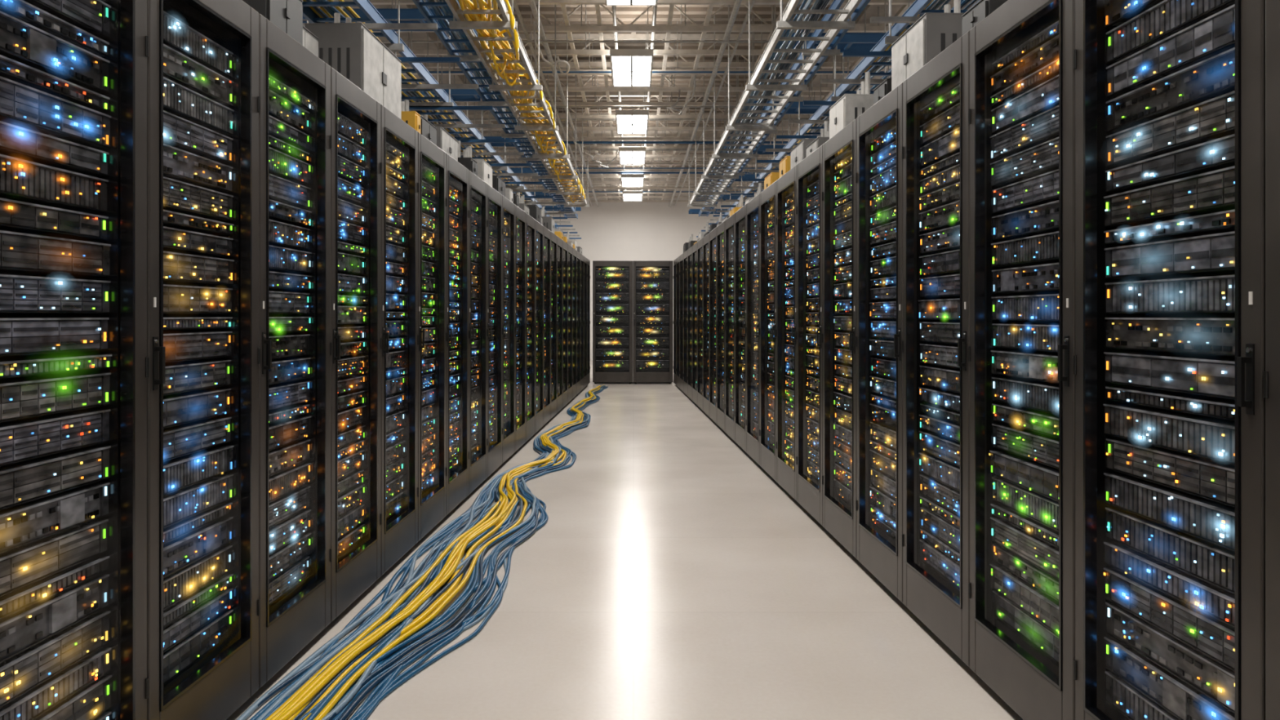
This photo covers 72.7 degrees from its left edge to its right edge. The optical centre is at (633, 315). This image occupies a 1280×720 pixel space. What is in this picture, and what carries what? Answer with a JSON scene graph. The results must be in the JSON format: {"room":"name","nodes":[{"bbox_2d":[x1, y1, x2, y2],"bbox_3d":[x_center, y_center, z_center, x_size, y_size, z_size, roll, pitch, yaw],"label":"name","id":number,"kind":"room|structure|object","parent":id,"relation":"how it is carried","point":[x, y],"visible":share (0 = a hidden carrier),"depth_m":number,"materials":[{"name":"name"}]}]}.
{"room":"server room","nodes":[
{"label":"server room","id":0,"kind":"room"},
{"bbox_2d":[333,0,915,202],"bbox_3d":[0.000,-3.355,9.790,5.800,0.690,27.180,0,0,0],"label":"ceiling","id":1,"kind":"structure","parent":0,"point":[668,28],"depth_m":11.68,"materials":[{"name":"grey metal"}]},
{"bbox_2d":[604,0,657,5],"bbox_3d":[-0.020,-3.292,7.400,0.480,0.856,1.290,0,0,0],"label":"ceiling light","id":2,"kind":"object","parent":1,"relation":"hanging from","point":[607,2],"depth_m":8.00,"materials":[{"name":"plastic"}]},
{"bbox_2d":[609,5,653,86],"bbox_3d":[-0.020,-3.292,10.250,0.480,0.856,1.290,0,0,0],"label":"ceiling light","id":3,"kind":"object","parent":1,"relation":"hanging from","point":[629,67],"depth_m":10.05,"materials":[{"name":"plastic"}]},
{"bbox_2d":[615,86,648,133],"bbox_3d":[-0.020,-3.292,13.100,0.480,0.856,1.290,0,0,0],"label":"ceiling light","id":4,"kind":"object","parent":1,"relation":"hanging from","point":[628,122],"depth_m":12.89,"materials":[{"name":"plastic"}]},
{"bbox_2d":[618,140,645,164],"bbox_3d":[-0.020,-3.292,15.850,0.480,0.856,1.290,0,0,0],"label":"ceiling light","id":5,"kind":"object","parent":1,"relation":"hanging from","point":[627,155],"depth_m":15.66,"materials":[{"name":"plastic"}]},
{"bbox_2d":[621,140,644,186],"bbox_3d":[-0.020,-3.292,18.750,0.480,0.856,1.290,0,0,0],"label":"ceiling light","id":6,"kind":"object","parent":1,"relation":"hanging from","point":[627,180],"depth_m":18.49,"materials":[{"name":"plastic"}]},
{"bbox_2d":[622,165,642,200],"bbox_3d":[-0.020,-3.292,21.200,0.480,0.856,1.290,0,0,0],"label":"ceiling light","id":7,"kind":"object","parent":1,"relation":"hanging from","point":[627,195],"depth_m":20.90,"materials":[{"name":"plastic"}]},
{"bbox_2d":[381,0,887,207],"bbox_3d":[0.000,-2.996,9.740,12.800,0.309,27.280,0,0,0],"label":"conduit pipes","id":8,"kind":"object","parent":1,"relation":"attached to","point":[737,3],"visible":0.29,"depth_m":11.90,"materials":[{"name":"metal"}]},
{"bbox_2d":[302,0,979,239],"bbox_3d":[0.000,-2.725,10.553,6.400,1.950,19.906,0,0,0],"label":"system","id":9,"kind":"object","parent":1,"relation":"hanging from","point":[464,17],"visible":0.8,"depth_m":7.60,"materials":[{"name":"metal"}]},
{"bbox_2d":[302,8,487,31],"bbox_3d":[-2.200,-2.425,7.150,2.000,0.082,0.312,0,0,0],"label":"cable tray","id":10,"kind":"object","parent":9,"relation":"on","point":[388,14],"depth_m":7.00,"materials":[{"name":"blue paint"}]},
{"bbox_2d":[302,0,564,235],"bbox_3d":[-1.800,-2.735,10.300,0.520,1.930,19.400,0,0,0],"label":"cable tray","id":11,"kind":"object","parent":9,"relation":"on","point":[379,17],"depth_m":7.40,"materials":[{"name":"blue paint"}]},
{"bbox_2d":[403,87,520,101],"bbox_3d":[-2.200,-2.425,9.550,2.000,0.082,0.312,0,0,0],"label":"cable tray","id":12,"kind":"object","parent":9,"relation":"on","point":[456,95],"depth_m":9.57,"materials":[{"name":"blue paint"}]},
{"bbox_2d":[412,0,577,218],"bbox_3d":[-1.415,-2.935,10.300,0.390,1.530,19.400,0,0,0],"label":"cable tray","id":13,"kind":"object","parent":9,"relation":"on","point":[495,99],"depth_m":8.77,"materials":[{"name":"blue paint"}]},
{"bbox_2d":[460,136,542,146],"bbox_3d":[-2.200,-2.425,12.150,2.000,0.082,0.312,0,0,0],"label":"cable tray","id":14,"kind":"object","parent":9,"relation":"on","point":[493,144],"depth_m":12.27,"materials":[{"name":"blue paint"}]},
{"bbox_2d":[444,0,589,207],"bbox_3d":[-1.005,-2.810,8.100,0.450,1.780,15.000,0,0,0],"label":"cable tray","id":15,"kind":"object","parent":9,"relation":"on","point":[469,17],"depth_m":7.42,"materials":[{"name":"metal"}]},
{"bbox_2d":[496,168,559,176],"bbox_3d":[-2.200,-2.425,14.750,2.000,0.082,0.312,0,0,0],"label":"cable tray","id":16,"kind":"object","parent":9,"relation":"on","point":[514,170],"depth_m":14.60,"materials":[{"name":"blue paint"}]},
{"bbox_2d":[515,191,554,195],"bbox_3d":[-2.200,-2.425,17.350,2.000,0.082,0.312,0,0,0],"label":"cable tray","id":17,"kind":"object","parent":9,"relation":"on","point":[537,193],"depth_m":17.20,"materials":[{"name":"blue paint"}]},
{"bbox_2d":[542,205,581,210],"bbox_3d":[-2.200,-2.425,19.750,2.000,0.082,0.312,0,0,0],"label":"cable tray","id":18,"kind":"object","parent":9,"relation":"on","point":[576,208],"depth_m":19.60,"materials":[{"name":"blue paint"}]},
{"bbox_2d":[688,208,728,213],"bbox_3d":[2.250,-2.425,20.350,1.900,0.082,0.312,0,0,0],"label":"cable tray","id":19,"kind":"object","parent":9,"relation":"on","point":[691,211],"depth_m":20.20,"materials":[{"name":"blue paint"}]},
{"bbox_2d":[695,194,751,200],"bbox_3d":[2.250,-2.425,17.950,1.900,0.082,0.312,0,0,0],"label":"cable tray","id":20,"kind":"object","parent":9,"relation":"on","point":[726,197],"depth_m":17.80,"materials":[{"name":"blue paint"}]},
{"bbox_2d":[706,173,768,181],"bbox_3d":[2.250,-2.425,15.350,1.900,0.082,0.312,0,0,0],"label":"cable tray","id":21,"kind":"object","parent":9,"relation":"on","point":[746,175],"depth_m":15.20,"materials":[{"name":"blue paint"}]},
{"bbox_2d":[724,144,791,154],"bbox_3d":[2.250,-2.425,12.750,1.900,0.082,0.312,0,0,0],"label":"cable tray","id":22,"kind":"object","parent":9,"relation":"on","point":[762,150],"depth_m":12.60,"materials":[{"name":"blue paint"}]},
{"bbox_2d":[687,0,862,207],"bbox_3d":[1.220,-2.810,8.100,0.520,1.780,15.000,0,0,0],"label":"cable tray","id":23,"kind":"object","parent":9,"relation":"on","point":[781,41],"depth_m":7.60,"materials":[{"name":"metal"}]},
{"bbox_2d":[698,0,870,216],"bbox_3d":[1.600,-2.960,10.300,0.320,1.480,19.400,0,0,0],"label":"cable tray","id":24,"kind":"object","parent":9,"relation":"on","point":[832,50],"depth_m":9.01,"materials":[{"name":"blue paint"}]},
{"bbox_2d":[743,100,829,114],"bbox_3d":[2.250,-2.425,10.150,1.900,0.082,0.312,0,0,0],"label":"cable tray","id":25,"kind":"object","parent":9,"relation":"on","point":[804,109],"depth_m":10.02,"materials":[{"name":"blue paint"}]},
{"bbox_2d":[779,32,892,53],"bbox_3d":[2.250,-2.425,7.750,1.900,0.082,0.312,0,0,0],"label":"cable tray","id":26,"kind":"object","parent":9,"relation":"on","point":[851,42],"depth_m":7.60,"materials":[{"name":"blue paint"}]},
{"bbox_2d":[713,0,979,222],"bbox_3d":[1.950,-2.760,10.300,0.520,1.880,19.400,0,0,0],"label":"cable tray","id":27,"kind":"object","parent":9,"relation":"on","point":[880,43],"depth_m":7.61,"materials":[{"name":"blue paint"}]},
{"bbox_2d":[311,0,977,191],"bbox_3d":[0.000,-3.390,9.800,7.200,0.240,26.600,0,0,0],"label":"cable tray","id":28,"kind":"object","parent":1,"relation":"hanging from","point":[871,10],"visible":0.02,"depth_m":11.21,"materials":[{"name":"metal"}]},
{"bbox_2d":[401,4,891,194],"bbox_3d":[-0.003,-3.420,9.680,12.946,0.500,26.160,0,0,0],"label":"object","id":29,"kind":"structure","parent":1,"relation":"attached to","point":[583,65],"depth_m":12.55,"materials":[{"name":"paint"}]},
{"bbox_2d":[226,360,1023,719],"bbox_3d":[0.000,1.280,9.700,13.000,0.100,27.400,0,0,0],"label":"floor","id":30,"kind":"structure","parent":0,"point":[668,575],"depth_m":3.59,"materials":[{"name":"white concrete"}]},
{"bbox_2d":[0,0,148,719],"bbox_3d":[-1.752,0.130,1.895,1.104,2.200,0.600,0,0,2],"label":"rack","id":31,"kind":"object","parent":30,"relation":"on","point":[74,361],"visible":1,"depth_m":1.98,"materials":[{"name":"black metal"}]},
{"bbox_2d":[146,0,260,719],"bbox_3d":[-1.732,0.130,2.495,1.104,2.200,0.600,0,0,2],"label":"rack","id":32,"kind":"object","parent":30,"relation":"on","point":[203,100],"visible":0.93,"depth_m":2.53,"materials":[{"name":"black metal"}]},
{"bbox_2d":[258,13,332,688],"bbox_3d":[-1.712,0.130,3.095,1.104,2.200,0.600,0,0,2],"label":"rack","id":33,"kind":"object","parent":30,"relation":"on","point":[295,139],"visible":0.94,"depth_m":3.14,"materials":[{"name":"black metal"}]},
{"bbox_2d":[242,0,302,45],"bbox_3d":[-1.387,-1.145,3.105,0.317,0.350,0.304,0,0,2],"label":"box","id":34,"kind":"object","parent":33,"relation":"on","point":[286,15],"visible":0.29,"depth_m":3.08,"materials":[{"name":"grey plastic"}]},
{"bbox_2d":[302,25,318,57],"bbox_3d":[-1.511,-1.155,3.605,0.317,0.370,0.304,0,0,2],"label":"box","id":35,"kind":"object","parent":33,"relation":"on","point":[310,42],"visible":0.06,"depth_m":3.65,"materials":[{"name":"grey paint"}]},
{"bbox_2d":[330,66,382,622],"bbox_3d":[-1.691,0.130,3.695,1.104,2.200,0.600,0,0,2],"label":"rack","id":36,"kind":"object","parent":30,"relation":"on","point":[356,164],"visible":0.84,"depth_m":3.78,"materials":[{"name":"black metal"}]},
{"bbox_2d":[381,104,418,575],"bbox_3d":[-1.671,0.130,4.295,1.104,2.200,0.600,0,0,2],"label":"rack","id":37,"kind":"object","parent":30,"relation":"on","point":[399,140],"visible":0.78,"depth_m":4.40,"materials":[{"name":"black metal"}]},
{"bbox_2d":[304,13,401,119],"bbox_3d":[-1.358,-1.225,4.274,0.277,0.510,0.604,0,0,2],"label":"box","id":38,"kind":"object","parent":37,"relation":"on","point":[351,49],"visible":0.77,"depth_m":3.98,"materials":[{"name":"grey paint"}]},
{"bbox_2d":[236,384,608,719],"bbox_3d":[-0.691,1.197,8.145,0.587,0.067,13.320,0,0,2],"label":"cable bundle","id":39,"kind":"object","parent":30,"relation":"on","point":[317,686],"visible":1,"depth_m":3.58,"materials":[{"name":"blue plastic"}]},
{"bbox_2d":[417,132,447,541],"bbox_3d":[-1.651,0.130,4.895,1.104,2.200,0.600,0,0,2],"label":"rack","id":40,"kind":"object","parent":30,"relation":"on","point":[432,160],"visible":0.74,"depth_m":5.03,"materials":[{"name":"black metal"}]},
{"bbox_2d":[401,111,420,133],"bbox_3d":[-1.298,-1.120,4.853,0.217,0.300,0.104,0,0,2],"label":"box","id":41,"kind":"object","parent":40,"relation":"on","point":[412,118],"visible":0.21,"depth_m":4.80,"materials":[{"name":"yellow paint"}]},
{"bbox_2d":[401,99,436,145],"bbox_3d":[-1.333,-1.130,5.149,0.267,0.320,0.354,0,0,2],"label":"box","id":42,"kind":"object","parent":40,"relation":"on","point":[428,130],"visible":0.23,"depth_m":5.13,"materials":[{"name":"grey plastic"}]},
{"bbox_2d":[446,153,469,515],"bbox_3d":[-1.630,0.130,5.495,1.104,2.200,0.600,0,0,2],"label":"rack","id":43,"kind":"object","parent":30,"relation":"on","point":[457,175],"visible":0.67,"depth_m":5.66,"materials":[{"name":"black"}]},
{"bbox_2d":[421,114,457,161],"bbox_3d":[-1.359,-1.155,5.730,0.317,0.370,0.454,0,0,2],"label":"box","id":44,"kind":"object","parent":43,"relation":"on","point":[446,141],"visible":0.19,"depth_m":5.66,"materials":[{"name":"grey paint"}]},
{"bbox_2d":[468,169,488,494],"bbox_3d":[-1.610,0.130,6.095,1.104,2.200,0.600,0,0,2],"label":"rack","id":45,"kind":"object","parent":30,"relation":"on","point":[477,188],"visible":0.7,"depth_m":6.29,"materials":[{"name":"black"}]},
{"bbox_2d":[457,140,477,176],"bbox_3d":[-1.241,-1.115,6.253,0.217,0.290,0.204,0,0,2],"label":"box","id":46,"kind":"object","parent":45,"relation":"on","point":[469,163],"visible":0.27,"depth_m":6.17,"materials":[{"name":"black plastic"}]},
{"bbox_2d":[487,183,502,477],"bbox_3d":[-1.590,0.130,6.695,1.104,2.200,0.600,0,0,2],"label":"rack","id":47,"kind":"object","parent":30,"relation":"on","point":[495,230],"visible":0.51,"depth_m":6.89,"materials":[{"name":"black"}]},
{"bbox_2d":[462,146,492,186],"bbox_3d":[-1.250,-1.145,6.729,0.267,0.350,0.354,0,0,2],"label":"junction box","id":48,"kind":"object","parent":47,"relation":"on","point":[484,169],"visible":0.32,"depth_m":6.62,"materials":[{"name":"metal"}]},
{"bbox_2d":[502,195,515,463],"bbox_3d":[-1.570,0.130,7.295,1.104,2.200,0.600,0,0,2],"label":"rack","id":49,"kind":"object","parent":30,"relation":"on","point":[508,237],"visible":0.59,"depth_m":7.51,"materials":[{"name":"black"}]},
{"bbox_2d":[492,175,505,196],"bbox_3d":[-1.231,-1.128,7.285,0.272,0.316,0.367,0,0,2],"label":"box","id":50,"kind":"object","parent":49,"relation":"on","point":[498,184],"visible":0.21,"depth_m":7.15,"materials":[{"name":"black plastic"}]},
{"bbox_2d":[515,204,526,451],"bbox_3d":[-1.549,0.130,7.895,1.104,2.200,0.600,0,0,2],"label":"rack","id":51,"kind":"object","parent":30,"relation":"on","point":[520,215],"visible":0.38,"depth_m":8.11,"materials":[{"name":"black"}]},
{"bbox_2d":[493,174,512,202],"bbox_3d":[-1.267,-1.141,8.094,0.283,0.343,0.163,0,0,2],"label":"junction box","id":52,"kind":"object","parent":51,"relation":"on","point":[508,192],"visible":0.19,"depth_m":8.02,"materials":[{"name":"metal"}]},
{"bbox_2d":[525,213,535,441],"bbox_3d":[-1.529,0.130,8.495,1.104,2.200,0.600,0,0,2],"label":"rack","id":53,"kind":"object","parent":30,"relation":"on","point":[530,221],"visible":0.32,"depth_m":8.71,"materials":[{"name":"black"}]},
{"bbox_2d":[512,193,519,207],"bbox_3d":[-1.281,-1.147,8.524,0.309,0.354,0.193,0,0,2],"label":"box","id":54,"kind":"object","parent":53,"relation":"on","point":[515,197],"visible":0.12,"depth_m":8.44,"materials":[{"name":"black plastic"}]},
{"bbox_2d":[535,220,543,432],"bbox_3d":[-1.509,0.130,9.095,1.104,2.200,0.600,0,0,2],"label":"rack","id":55,"kind":"object","parent":30,"relation":"on","point":[539,227],"visible":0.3,"depth_m":9.31,"materials":[{"name":"black"}]},
{"bbox_2d":[517,192,528,214],"bbox_3d":[-1.183,-1.127,9.036,0.169,0.314,0.330,0,0,2],"label":"box","id":56,"kind":"object","parent":55,"relation":"on","point":[523,206],"visible":0.23,"depth_m":8.91,"materials":[{"name":"grey paint"}]},
{"bbox_2d":[543,226,551,425],"bbox_3d":[-1.488,0.130,9.695,1.104,2.200,0.600,0,0,2],"label":"rack","id":57,"kind":"object","parent":30,"relation":"on","point":[547,256],"visible":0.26,"depth_m":9.91,"materials":[{"name":"black"}]},
{"bbox_2d":[520,194,541,223],"bbox_3d":[-1.195,-1.154,9.592,0.313,0.368,0.384,0,0,2],"label":"box","id":58,"kind":"object","parent":57,"relation":"on","point":[535,211],"visible":0.33,"depth_m":9.43,"materials":[{"name":"black plastic"}]},
{"bbox_2d":[550,231,557,418],"bbox_3d":[-1.468,0.130,10.295,1.104,2.200,0.600,0,0,2],"label":"rack","id":59,"kind":"object","parent":30,"relation":"on","point":[553,391],"visible":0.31,"depth_m":10.51,"materials":[{"name":"black"}]},
{"bbox_2d":[556,235,563,413],"bbox_3d":[-1.448,0.130,10.895,1.104,2.200,0.600,0,0,2],"label":"rack","id":60,"kind":"object","parent":30,"relation":"on","point":[559,242],"visible":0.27,"depth_m":11.11,"materials":[{"name":"black"}]},
{"bbox_2d":[540,206,554,233],"bbox_3d":[-1.091,-1.155,10.688,0.223,0.370,0.285,0,0,2],"label":"box","id":61,"kind":"object","parent":60,"relation":"on","point":[548,222],"visible":0.57,"depth_m":10.55,"materials":[{"name":"grey paint"}]},
{"bbox_2d":[562,240,568,407],"bbox_3d":[-1.428,0.130,11.495,1.104,2.200,0.600,0,0,2],"label":"rack","id":62,"kind":"object","parent":30,"relation":"on","point":[565,266],"visible":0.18,"depth_m":11.71,"materials":[{"name":"black"}]},
{"bbox_2d":[567,244,573,403],"bbox_3d":[-1.407,0.130,12.095,1.104,2.200,0.600,0,0,2],"label":"rack","id":63,"kind":"object","parent":30,"relation":"on","point":[570,380],"visible":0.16,"depth_m":12.31,"materials":[{"name":"black"}]},
{"bbox_2d":[572,247,577,398],"bbox_3d":[-1.387,0.130,12.695,1.104,2.200,0.600,0,0,2],"label":"rack","id":64,"kind":"object","parent":30,"relation":"on","point":[574,251],"visible":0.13,"depth_m":12.91,"materials":[{"name":"black"}]},
{"bbox_2d":[576,250,580,395],"bbox_3d":[-1.367,0.130,13.295,1.104,2.200,0.600,0,0,2],"label":"rack","id":65,"kind":"object","parent":30,"relation":"on","point":[578,254],"visible":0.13,"depth_m":13.51,"materials":[{"name":"black"}]},
{"bbox_2d":[580,253,584,391],"bbox_3d":[-1.347,0.130,13.895,1.104,2.200,0.600,0,0,2],"label":"rack","id":66,"kind":"object","parent":30,"relation":"on","point":[582,273],"visible":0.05,"depth_m":14.11,"materials":[{"name":"black"}]},
{"bbox_2d":[566,231,577,250],"bbox_3d":[-1.023,-1.157,13.911,0.228,0.374,0.312,0,0,2],"label":"junction box","id":67,"kind":"object","parent":66,"relation":"on","point":[574,241],"visible":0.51,"depth_m":13.81,"materials":[{"name":"metal"}]},
{"bbox_2d":[583,256,587,387],"bbox_3d":[-1.326,0.130,14.495,1.104,2.200,0.600,0,0,2],"label":"rack","id":68,"kind":"object","parent":30,"relation":"on","point":[585,369],"visible":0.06,"depth_m":14.71,"materials":[{"name":"black"}]},
{"bbox_2d":[586,258,590,385],"bbox_3d":[-1.306,0.130,15.095,1.104,2.200,0.600,0,0,2],"label":"rack","id":69,"kind":"object","parent":30,"relation":"on","point":[588,260],"visible":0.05,"depth_m":15.31,"materials":[{"name":"black"}]},
{"bbox_2d":[592,260,632,383],"bbox_3d":[-0.370,0.130,16.028,0.715,2.200,1.104,0,0,0],"label":"rack","id":70,"kind":"object","parent":30,"relation":"on","point":[612,280],"visible":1,"depth_m":15.56,"materials":[{"name":"black"}]},
{"bbox_2d":[632,260,672,383],"bbox_3d":[0.347,0.130,16.028,0.715,2.200,1.104,0,0,0],"label":"rack","id":71,"kind":"object","parent":30,"relation":"on","point":[652,280],"visible":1,"depth_m":15.56,"materials":[{"name":"black"}]},
{"bbox_2d":[673,258,676,385],"bbox_3d":[1.248,0.130,15.112,1.104,2.200,0.657,0,0,-2],"label":"rack","id":72,"kind":"object","parent":30,"relation":"on","point":[675,260],"visible":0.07,"depth_m":15.36,"materials":[{"name":"black"}]},
{"bbox_2d":[675,256,679,388],"bbox_3d":[1.270,0.130,14.455,1.104,2.200,0.657,0,0,-2],"label":"rack","id":73,"kind":"object","parent":30,"relation":"on","point":[677,275],"visible":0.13,"depth_m":14.71,"materials":[{"name":"black"}]},
{"bbox_2d":[683,234,693,253],"bbox_3d":[0.928,-1.144,14.240,0.205,0.349,0.361,0,0,-2],"label":"box","id":74,"kind":"object","parent":73,"relation":"on","point":[686,244],"visible":0.36,"depth_m":14.16,"materials":[{"name":"black plastic"}]},
{"bbox_2d":[680,253,684,391],"bbox_3d":[1.293,0.130,13.799,1.104,2.200,0.657,0,0,-2],"label":"rack","id":75,"kind":"object","parent":30,"relation":"on","point":[682,256],"visible":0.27,"depth_m":14.05,"materials":[{"name":"black"}]},
{"bbox_2d":[683,249,688,395],"bbox_3d":[1.315,0.130,13.142,1.104,2.200,0.657,0,0,-2],"label":"rack","id":76,"kind":"object","parent":30,"relation":"on","point":[686,253],"visible":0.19,"depth_m":13.39,"materials":[{"name":"black"}]},
{"bbox_2d":[687,246,692,399],"bbox_3d":[1.338,0.130,12.485,1.104,2.200,0.657,0,0,-2],"label":"rack","id":77,"kind":"object","parent":30,"relation":"on","point":[690,250],"visible":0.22,"depth_m":12.74,"materials":[{"name":"black"}]},
{"bbox_2d":[692,242,697,404],"bbox_3d":[1.360,0.130,11.829,1.104,2.200,0.657,0,0,-2],"label":"rack","id":78,"kind":"object","parent":30,"relation":"on","point":[694,246],"visible":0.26,"depth_m":12.08,"materials":[{"name":"black"}]},
{"bbox_2d":[698,221,708,240],"bbox_3d":[1.002,-1.130,12.054,0.179,0.320,0.264,0,0,-2],"label":"junction box","id":79,"kind":"object","parent":78,"relation":"on","point":[701,233],"visible":0.38,"depth_m":11.99,"materials":[{"name":"metal"}]},
{"bbox_2d":[697,238,702,410],"bbox_3d":[1.383,0.130,11.172,1.104,2.200,0.657,0,0,-2],"label":"rack","id":80,"kind":"object","parent":30,"relation":"on","point":[700,244],"visible":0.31,"depth_m":11.42,"materials":[{"name":"black"}]},
{"bbox_2d":[709,213,722,232],"bbox_3d":[1.087,-1.135,11.104,0.221,0.330,0.217,0,0,-2],"label":"box","id":81,"kind":"object","parent":80,"relation":"on","point":[713,226],"visible":0.24,"depth_m":11.05,"materials":[{"name":"black plastic"}]},
{"bbox_2d":[702,233,709,416],"bbox_3d":[1.405,0.130,10.515,1.104,2.200,0.657,0,0,-2],"label":"rack","id":82,"kind":"object","parent":30,"relation":"on","point":[706,238],"visible":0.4,"depth_m":10.77,"materials":[{"name":"black"}]},
{"bbox_2d":[709,226,716,423],"bbox_3d":[1.428,0.130,9.858,1.104,2.200,0.657,0,0,-2],"label":"rack","id":83,"kind":"object","parent":30,"relation":"on","point":[713,234],"visible":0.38,"depth_m":10.11,"materials":[{"name":"black"}]},
{"bbox_2d":[716,221,724,431],"bbox_3d":[1.450,0.130,9.202,1.104,2.200,0.657,0,0,-2],"label":"rack","id":84,"kind":"object","parent":30,"relation":"on","point":[721,228],"visible":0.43,"depth_m":9.45,"materials":[{"name":"black"}]},
{"bbox_2d":[729,194,742,216],"bbox_3d":[1.129,-1.123,9.297,0.168,0.307,0.336,0,0,-2],"label":"box","id":85,"kind":"object","parent":84,"relation":"on","point":[734,210],"visible":0.28,"depth_m":9.22,"materials":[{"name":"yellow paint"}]},
{"bbox_2d":[724,213,734,440],"bbox_3d":[1.473,0.130,8.545,1.104,2.200,0.657,0,0,-2],"label":"rack","id":86,"kind":"object","parent":30,"relation":"on","point":[730,222],"visible":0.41,"depth_m":8.80,"materials":[{"name":"black"}]},
{"bbox_2d":[745,182,761,204],"bbox_3d":[1.172,-1.109,8.267,0.205,0.278,0.203,0,0,-2],"label":"junction box","id":87,"kind":"object","parent":86,"relation":"on","point":[759,188],"visible":0.21,"depth_m":8.22,"materials":[{"name":"metal"}]},
{"bbox_2d":[734,204,746,452],"bbox_3d":[1.495,0.130,7.888,1.104,2.200,0.657,0,0,-2],"label":"rack","id":88,"kind":"object","parent":30,"relation":"on","point":[740,215],"visible":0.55,"depth_m":8.14,"materials":[{"name":"black"}]},
{"bbox_2d":[746,193,759,465],"bbox_3d":[1.518,0.130,7.232,1.104,2.200,0.657,0,0,-2],"label":"rack","id":89,"kind":"object","parent":30,"relation":"on","point":[753,207],"visible":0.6,"depth_m":7.47,"materials":[{"name":"black"}]},
{"bbox_2d":[764,155,786,190],"bbox_3d":[1.206,-1.127,7.091,0.242,0.314,0.311,0,0,-2],"label":"box","id":90,"kind":"object","parent":89,"relation":"on","point":[772,177],"visible":0.19,"depth_m":6.95,"materials":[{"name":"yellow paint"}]},
{"bbox_2d":[759,181,776,480],"bbox_3d":[1.540,0.130,6.575,1.104,2.200,0.657,0,0,-2],"label":"rack","id":91,"kind":"object","parent":30,"relation":"on","point":[767,228],"visible":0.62,"depth_m":6.78,"materials":[{"name":"black"}]},
{"bbox_2d":[779,137,808,177],"bbox_3d":[1.260,-1.143,6.536,0.294,0.347,0.267,0,0,-2],"label":"box","id":92,"kind":"object","parent":91,"relation":"on","point":[784,164],"visible":0.13,"depth_m":6.44,"materials":[{"name":"orange paint"}]},
{"bbox_2d":[775,164,796,500],"bbox_3d":[1.563,0.130,5.918,1.104,2.200,0.657,0,0,-2],"label":"rack","id":93,"kind":"object","parent":30,"relation":"on","point":[786,185],"visible":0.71,"depth_m":6.12,"materials":[{"name":"black"}]},
{"bbox_2d":[790,120,828,169],"bbox_3d":[1.276,-1.145,6.005,0.317,0.350,0.404,0,0,-2],"label":"box","id":94,"kind":"object","parent":93,"relation":"on","point":[798,153],"visible":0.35,"depth_m":5.92,"materials":[{"name":"grey paint"}]},
{"bbox_2d":[795,144,822,525],"bbox_3d":[1.585,0.130,5.262,1.104,2.200,0.657,0,0,-2],"label":"rack","id":95,"kind":"object","parent":30,"relation":"on","point":[809,208],"visible":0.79,"depth_m":5.41,"materials":[{"name":"black"}]},
{"bbox_2d":[806,124,829,156],"bbox_3d":[1.207,-1.095,5.403,0.217,0.250,0.304,0,0,-2],"label":"box","id":96,"kind":"object","parent":95,"relation":"on","point":[818,142],"visible":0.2,"depth_m":5.32,"materials":[{"name":"grey paint"}]},
{"bbox_2d":[822,118,856,558],"bbox_3d":[1.608,0.130,4.605,1.104,2.200,0.657,0,0,-2],"label":"rack","id":97,"kind":"object","parent":30,"relation":"on","point":[839,152],"visible":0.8,"depth_m":4.73,"materials":[{"name":"black metal"}]},
{"bbox_2d":[829,71,873,138],"bbox_3d":[1.260,-1.155,4.864,0.267,0.370,0.324,0,0,-2],"label":"junction box","id":98,"kind":"object","parent":97,"relation":"on","point":[849,107],"visible":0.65,"depth_m":4.71,"materials":[{"name":"metal"}]},
{"bbox_2d":[855,82,902,603],"bbox_3d":[1.631,0.130,3.948,1.104,2.200,0.657,0,0,-2],"label":"rack","id":99,"kind":"object","parent":30,"relation":"on","point":[879,129],"visible":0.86,"depth_m":4.03,"materials":[{"name":"black metal"}]},
{"bbox_2d":[873,78,891,104],"bbox_3d":[1.288,-1.115,4.203,0.217,0.290,0.204,0,0,-2],"label":"box","id":100,"kind":"object","parent":99,"relation":"on","point":[884,88],"visible":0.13,"depth_m":4.15,"materials":[{"name":"white metal"}]},
{"bbox_2d":[891,0,964,90],"bbox_3d":[1.333,-1.175,3.765,0.317,0.410,0.424,0,0,-2],"label":"box","id":101,"kind":"object","parent":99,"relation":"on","point":[932,33],"visible":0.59,"depth_m":3.58,"materials":[{"name":"grey paint"}]},
{"bbox_2d":[902,31,969,666],"bbox_3d":[1.653,0.130,3.292,1.104,2.200,0.657,0,0,-2],"label":"rack","id":102,"kind":"object","parent":30,"relation":"on","point":[935,148],"visible":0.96,"depth_m":3.35,"materials":[{"name":"black metal"}]},
{"bbox_2d":[961,0,1007,35],"bbox_3d":[1.304,-1.095,3.014,0.267,0.250,0.224,0,0,-2],"label":"box","id":103,"kind":"object","parent":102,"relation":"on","point":[981,9],"visible":0.21,"depth_m":2.97,"materials":[{"name":"black plastic"}]},
{"bbox_2d":[968,0,1075,719],"bbox_3d":[1.676,0.130,2.635,1.104,2.200,0.657,0,0,-2],"label":"rack","id":104,"kind":"object","parent":30,"relation":"on","point":[1021,113],"visible":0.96,"depth_m":2.67,"materials":[{"name":"black metal"}]},
{"bbox_2d":[1073,0,1265,719],"bbox_3d":[1.698,0.130,1.978,1.104,2.200,0.657,0,0,-2],"label":"rack","id":105,"kind":"object","parent":30,"relation":"on","point":[1169,358],"visible":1,"depth_m":1.99,"materials":[{"name":"black metal"}]},
{"bbox_2d":[1263,0,1279,719],"bbox_3d":[1.721,0.130,1.321,1.104,2.200,0.657,0,0,-2],"label":"rack","id":106,"kind":"object","parent":30,"relation":"on","point":[1272,373],"visible":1,"depth_m":1.61,"materials":[{"name":"black metal"}]},
{"bbox_2d":[536,180,733,360],"bbox_3d":[0.000,-1.195,23.475,13.000,5.050,0.150,0,0,0],"label":"wall","id":107,"kind":"structure","parent":0,"point":[609,231],"depth_m":23.40,"materials":[{"name":"paint"}]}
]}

